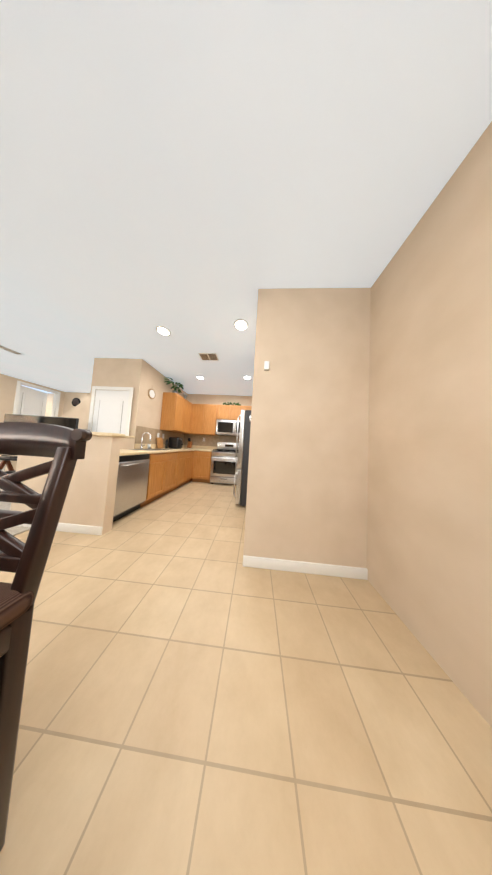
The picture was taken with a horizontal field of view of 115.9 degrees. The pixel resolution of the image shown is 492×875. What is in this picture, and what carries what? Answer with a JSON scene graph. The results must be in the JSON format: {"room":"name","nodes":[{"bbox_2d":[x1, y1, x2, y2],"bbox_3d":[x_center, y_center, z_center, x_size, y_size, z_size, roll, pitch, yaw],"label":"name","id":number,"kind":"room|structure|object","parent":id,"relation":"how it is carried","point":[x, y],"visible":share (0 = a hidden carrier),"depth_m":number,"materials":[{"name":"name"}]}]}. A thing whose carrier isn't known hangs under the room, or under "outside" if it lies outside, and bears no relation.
{"room":"dining room and kitchen","nodes":[
{"label":"dining room and kitchen","id":0,"kind":"room"},
{"bbox_2d":[5,454,17,470],"bbox_3d":[-5.735,0.263,4.117,0.100,1.460,0.720,3,-3,4],"label":"wall","id":1,"kind":"structure","parent":0,"point":[13,463],"depth_m":3.79,"materials":[{"name":"paint"}]},
{"bbox_2d":[0,489,30,535],"bbox_3d":[-4.793,0.898,1.413,4.600,0.012,5.980,3,-3,4],"label":"floor carpet","id":2,"kind":"object","parent":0,"point":[15,530],"depth_m":1.76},
{"bbox_2d":[0,414,78,473],"bbox_3d":[-3.674,0.322,2.690,1.230,1.414,0.498,3,-3,-2],"label":"tv stand","id":3,"kind":"object","parent":2,"relation":"on","point":[72,423],"visible":0.27,"depth_m":2.72,"materials":[{"name":"black wood"}]},
{"bbox_2d":[0,373,64,456],"bbox_3d":[-7.764,-0.623,2.303,1.638,2.800,7.450,3,-3,4],"label":"wall","id":4,"kind":"structure","parent":0,"point":[8,384],"depth_m":4.55,"materials":[{"name":"paint"}]},
{"bbox_2d":[17,385,47,415],"bbox_3d":[-6.971,-0.585,4.998,0.118,1.995,0.820,4,-3,-11],"label":"window","id":5,"kind":"structure","parent":4,"relation":"attached to","point":[32,401],"depth_m":4.99,"materials":[{"name":"white glass"}]},
{"bbox_2d":[10,432,129,534],"bbox_3d":[-2.186,0.497,1.878,1.240,1.160,0.197,3,-3,4],"label":"wall","id":6,"kind":"structure","parent":0,"point":[90,497],"depth_m":1.80,"materials":[{"name":"paint"}]},
{"bbox_2d":[18,522,102,534],"bbox_3d":[-2.221,1.026,1.778,1.190,0.090,0.015,3,-3,4],"label":"baseboard","id":7,"kind":"structure","parent":6,"relation":"attached to","point":[64,527],"depth_m":1.75,"materials":[{"name":"white wood"}]},
{"bbox_2d":[61,392,89,428],"bbox_3d":[-4.391,-0.260,4.505,2.670,2.700,0.100,3,-3,4],"label":"wall","id":8,"kind":"structure","parent":0,"point":[79,411],"depth_m":4.53,"materials":[{"name":"paint"}]},
{"bbox_2d":[72,398,79,405],"bbox_3d":[-6.205,-1.288,5.616,0.320,0.320,0.025,3,-3,4],"label":"wall clock","id":9,"kind":"object","parent":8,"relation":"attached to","point":[75,401],"visible":0.88,"depth_m":5.61,"materials":[{"name":"black metal"}]},
{"bbox_2d":[86,358,187,448],"bbox_3d":[-2.599,-0.209,3.539,1.035,2.700,2.955,3,-3,4],"label":"wall","id":10,"kind":"structure","parent":0,"point":[141,377],"depth_m":3.08,"materials":[{"name":"paint"}]},
{"bbox_2d":[88,386,132,435],"bbox_3d":[-2.660,0.055,2.930,0.840,2.100,0.118,3,-3,4],"label":"door","id":11,"kind":"structure","parent":10,"relation":"attached to","point":[111,408],"depth_m":2.98,"materials":[{"name":"white paint"}]},
{"bbox_2d":[148,389,154,398],"bbox_3d":[-2.051,-0.990,3.357,0.024,0.300,0.220,3,-3,4],"label":"wall clock","id":12,"kind":"object","parent":10,"relation":"attached to","point":[151,393],"visible":0.98,"depth_m":3.33,"materials":[{"name":"white plastic"}]},
{"bbox_2d":[134,444,184,447],"bbox_3d":[-2.078,0.225,3.968,0.012,0.100,2.015,3,-3,4],"label":"backsplash","id":13,"kind":"structure","parent":10,"relation":"attached to","point":[136,445],"depth_m":3.24,"materials":[{"name":"beige stone"}]},
{"bbox_2d":[157,392,184,431],"bbox_3d":[-1.864,-0.624,4.001,0.344,0.920,0.550,3,-3,4],"label":"upper cabinet","id":14,"kind":"object","parent":10,"relation":"attached to","point":[173,404],"depth_m":3.74,"materials":[{"name":"brown wood"}]},
{"bbox_2d":[181,399,192,435],"bbox_3d":[-1.820,-0.599,4.419,0.380,0.920,0.530,3,-3,4],"label":"upper cabinet","id":15,"kind":"object","parent":10,"relation":"attached to","point":[188,426],"depth_m":4.48,"materials":[{"name":"brown wood"}]},
{"bbox_2d":[165,377,183,392],"bbox_3d":[-1.807,-1.289,3.924,0.403,0.402,0.750,3,-3,4],"label":"potted plant","id":16,"kind":"object","parent":15,"relation":"on","point":[175,388],"visible":1,"depth_m":3.91,"materials":[{"name":"green plant"}]},
{"bbox_2d":[187,394,251,405],"bbox_3d":[-0.531,-0.014,4.962,2.950,2.700,0.120,3,-3,4],"label":"wall","id":17,"kind":"structure","parent":0,"point":[193,398],"depth_m":4.99,"materials":[{"name":"paint"}]},
{"bbox_2d":[185,444,208,447],"bbox_3d":[-1.463,0.312,4.930,1.121,0.100,0.012,3,-3,4],"label":"backsplash","id":18,"kind":"structure","parent":17,"relation":"attached to","point":[193,445],"depth_m":4.93,"materials":[{"name":"beige stone"}]},
{"bbox_2d":[193,404,204,435],"bbox_3d":[-1.441,-0.557,4.794,0.450,0.920,0.380,3,-3,4],"label":"upper cabinet","id":19,"kind":"object","parent":17,"relation":"attached to","point":[198,409],"depth_m":4.65,"materials":[{"name":"brown wood"}]},
{"bbox_2d":[205,404,216,435],"bbox_3d":[-1.109,-0.538,4.790,0.455,0.920,0.344,3,-3,4],"label":"upper cabinet","id":20,"kind":"object","parent":17,"relation":"attached to","point":[210,409],"depth_m":4.63,"materials":[{"name":"brown wood"}]},
{"bbox_2d":[217,405,228,419],"bbox_3d":[-0.638,-0.747,4.773,0.458,0.450,0.344,3,-3,4],"label":"upper cabinet","id":21,"kind":"object","parent":17,"relation":"attached to","point":[222,410],"depth_m":4.61,"materials":[{"name":"brown wood"}]},
{"bbox_2d":[225,405,240,420],"bbox_3d":[-0.278,-0.728,4.749,0.505,0.450,0.344,3,-3,4],"label":"upper cabinet","id":22,"kind":"object","parent":17,"relation":"attached to","point":[234,410],"depth_m":4.59,"materials":[{"name":"brown wood"}]},
{"bbox_2d":[216,420,239,435],"bbox_3d":[-0.500,-0.285,4.681,0.748,0.435,0.431,3,-3,4],"label":"over-the-range microwave","id":23,"kind":"object","parent":22,"relation":"attached to","point":[227,427],"visible":0.71,"depth_m":4.51,"materials":[{"name":"silver metal"}]},
{"bbox_2d":[223,402,240,405],"bbox_3d":[-0.443,-1.030,4.808,0.583,0.138,0.150,3,-3,4],"label":"ivy","id":24,"kind":"object","parent":22,"relation":"on","point":[230,403],"visible":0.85,"depth_m":4.77,"materials":[{"name":"green plant"}]},
{"bbox_2d":[241,406,251,410],"bbox_3d":[0.138,-0.706,4.722,0.590,0.450,0.344,3,-3,4],"label":"upper cabinet","id":25,"kind":"object","parent":17,"relation":"attached to","point":[245,408],"depth_m":4.57,"materials":[{"name":"brown wood"}]},
{"bbox_2d":[0,481,491,874],"bbox_3d":[-3.536,1.056,1.952,9.850,0.100,7.830,3,-3,4],"label":"floor","id":26,"kind":"structure","parent":0,"point":[199,698],"depth_m":0.61,"materials":[{"name":"beige tile"}]},
{"bbox_2d":[0,422,91,850],"bbox_3d":[-0.831,0.499,0.286,0.500,1.140,0.534,3,-3,4],"label":"dining chair","id":27,"kind":"object","parent":26,"relation":"on","point":[63,447],"visible":1,"depth_m":0.45,"materials":[{"name":"brown wood"}]},
{"bbox_2d":[113,452,156,521],"bbox_3d":[-1.915,0.674,2.269,0.609,0.880,0.680,3,-3,4],"label":"dishwasher","id":28,"kind":"object","parent":26,"relation":"on","point":[149,471],"depth_m":2.22,"materials":[{"name":"silver metal"}]},
{"bbox_2d":[119,448,192,455],"bbox_3d":[-1.813,0.282,3.444,0.615,0.040,3.020,3,-3,4],"label":"countertop","id":29,"kind":"structure","parent":28,"relation":"on","point":[123,452],"depth_m":2.87,"materials":[{"name":"beige stone"}]},
{"bbox_2d":[156,438,163,447],"bbox_3d":[-2.040,0.129,3.653,0.067,0.246,0.220,3,-3,4],"label":"cutting board","id":30,"kind":"object","parent":29,"relation":"on","point":[159,442],"visible":0.96,"depth_m":3.63,"materials":[{"name":"brown wood"}]},
{"bbox_2d":[168,437,182,448],"bbox_3d":[-1.832,0.144,4.081,0.350,0.300,0.260,3,-3,4],"label":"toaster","id":31,"kind":"object","parent":29,"relation":"on","point":[175,443],"visible":1,"depth_m":3.96,"materials":[{"name":"black plastic"}]},
{"bbox_2d":[187,438,191,447],"bbox_3d":[-1.743,0.174,4.770,0.100,0.312,0.165,3,-3,4],"label":"knife block","id":32,"kind":"object","parent":29,"relation":"on","point":[189,445],"visible":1,"depth_m":4.72,"materials":[{"name":"brown wood"}]},
{"bbox_2d":[149,452,176,502],"bbox_3d":[-1.867,0.718,3.031,0.609,0.880,0.990,3,-3,4],"label":"base cabinet","id":33,"kind":"object","parent":26,"relation":"on","point":[165,463],"depth_m":2.95,"materials":[{"name":"brown wood"}]},
{"bbox_2d":[173,452,196,489],"bbox_3d":[-1.790,0.767,3.858,0.660,0.880,0.943,3,-3,4],"label":"base cabinet","id":34,"kind":"object","parent":26,"relation":"on","point":[184,459],"depth_m":3.81,"materials":[{"name":"brown wood"}]},
{"bbox_2d":[193,448,216,451],"bbox_3d":[-1.180,0.381,4.606,0.506,0.040,0.615,3,-3,4],"label":"countertop","id":35,"kind":"structure","parent":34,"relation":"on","point":[194,449],"depth_m":4.33,"materials":[{"name":"beige stone"}]},
{"bbox_2d":[193,452,211,482],"bbox_3d":[-1.226,0.837,4.560,0.530,0.880,0.660,3,-3,4],"label":"base cabinet","id":36,"kind":"object","parent":26,"relation":"on","point":[201,462],"depth_m":4.30,"materials":[{"name":"brown wood"}]},
{"bbox_2d":[210,442,238,484],"bbox_3d":[-0.566,0.724,4.495,0.756,1.175,0.694,3,-3,4],"label":"range","id":37,"kind":"object","parent":26,"relation":"on","point":[224,464],"visible":0.88,"depth_m":4.20,"materials":[{"name":"silver metal"}]},
{"bbox_2d":[233,410,250,505],"bbox_3d":[0.237,0.400,3.225,0.827,1.776,0.918,3,-3,4],"label":"refrigerator","id":38,"kind":"object","parent":26,"relation":"on","point":[243,461],"visible":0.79,"depth_m":2.80,"materials":[{"name":"grey metal"}]},
{"bbox_2d":[0,0,491,395],"bbox_3d":[-3.376,-1.736,2.103,9.850,0.100,7.830,3,-3,4],"label":"ceiling","id":39,"kind":"structure","parent":0,"point":[193,176],"depth_m":0.86,"materials":[{"name":"paint"}]},
{"bbox_2d":[0,345,23,354],"bbox_3d":[-4.621,-1.703,2.946,0.170,0.018,0.400,3,-3,4],"label":"ceiling vent","id":40,"kind":"object","parent":39,"relation":"in","point":[2,347],"depth_m":3.00,"materials":[{"name":"white metal"}]},
{"bbox_2d":[155,326,170,335],"bbox_3d":[-1.204,-1.548,2.242,0.199,0.010,0.199,4,-3,-5],"label":"recessed light","id":41,"kind":"object","parent":39,"relation":"in","point":[162,330],"depth_m":2.23,"materials":[{"name":"white paint"}]},
{"bbox_2d":[198,353,218,360],"bbox_3d":[-0.687,-1.482,2.838,0.340,0.018,0.240,3,-3,4],"label":"ceiling vent","id":42,"kind":"object","parent":39,"relation":"in","point":[209,356],"depth_m":2.83,"materials":[{"name":"brown metal"}]},
{"bbox_2d":[234,319,248,330],"bbox_3d":[-0.066,-1.493,2.047,0.199,0.010,0.199,3,-3,-2],"label":"recessed light","id":43,"kind":"object","parent":39,"relation":"in","point":[241,324],"depth_m":2.03,"materials":[{"name":"white paint"}]},
{"bbox_2d":[243,288,370,567],"bbox_3d":[0.625,-0.107,2.004,1.090,2.700,1.100,3,-3,4],"label":"wall","id":44,"kind":"structure","parent":0,"point":[307,492],"depth_m":1.45,"materials":[{"name":"paint"}]},
{"bbox_2d":[243,555,367,579],"bbox_3d":[0.515,1.162,1.378,1.090,0.090,0.015,3,-3,4],"label":"baseboard","id":45,"kind":"structure","parent":44,"relation":"attached to","point":[308,567],"depth_m":1.37,"materials":[{"name":"white wood"}]},
{"bbox_2d":[367,121,491,727],"bbox_3d":[1.215,-0.085,1.770,0.120,2.700,7.570,3,-3,4],"label":"wall","id":46,"kind":"structure","parent":0,"point":[429,540],"depth_m":0.86,"materials":[{"name":"paint"}]}
]}

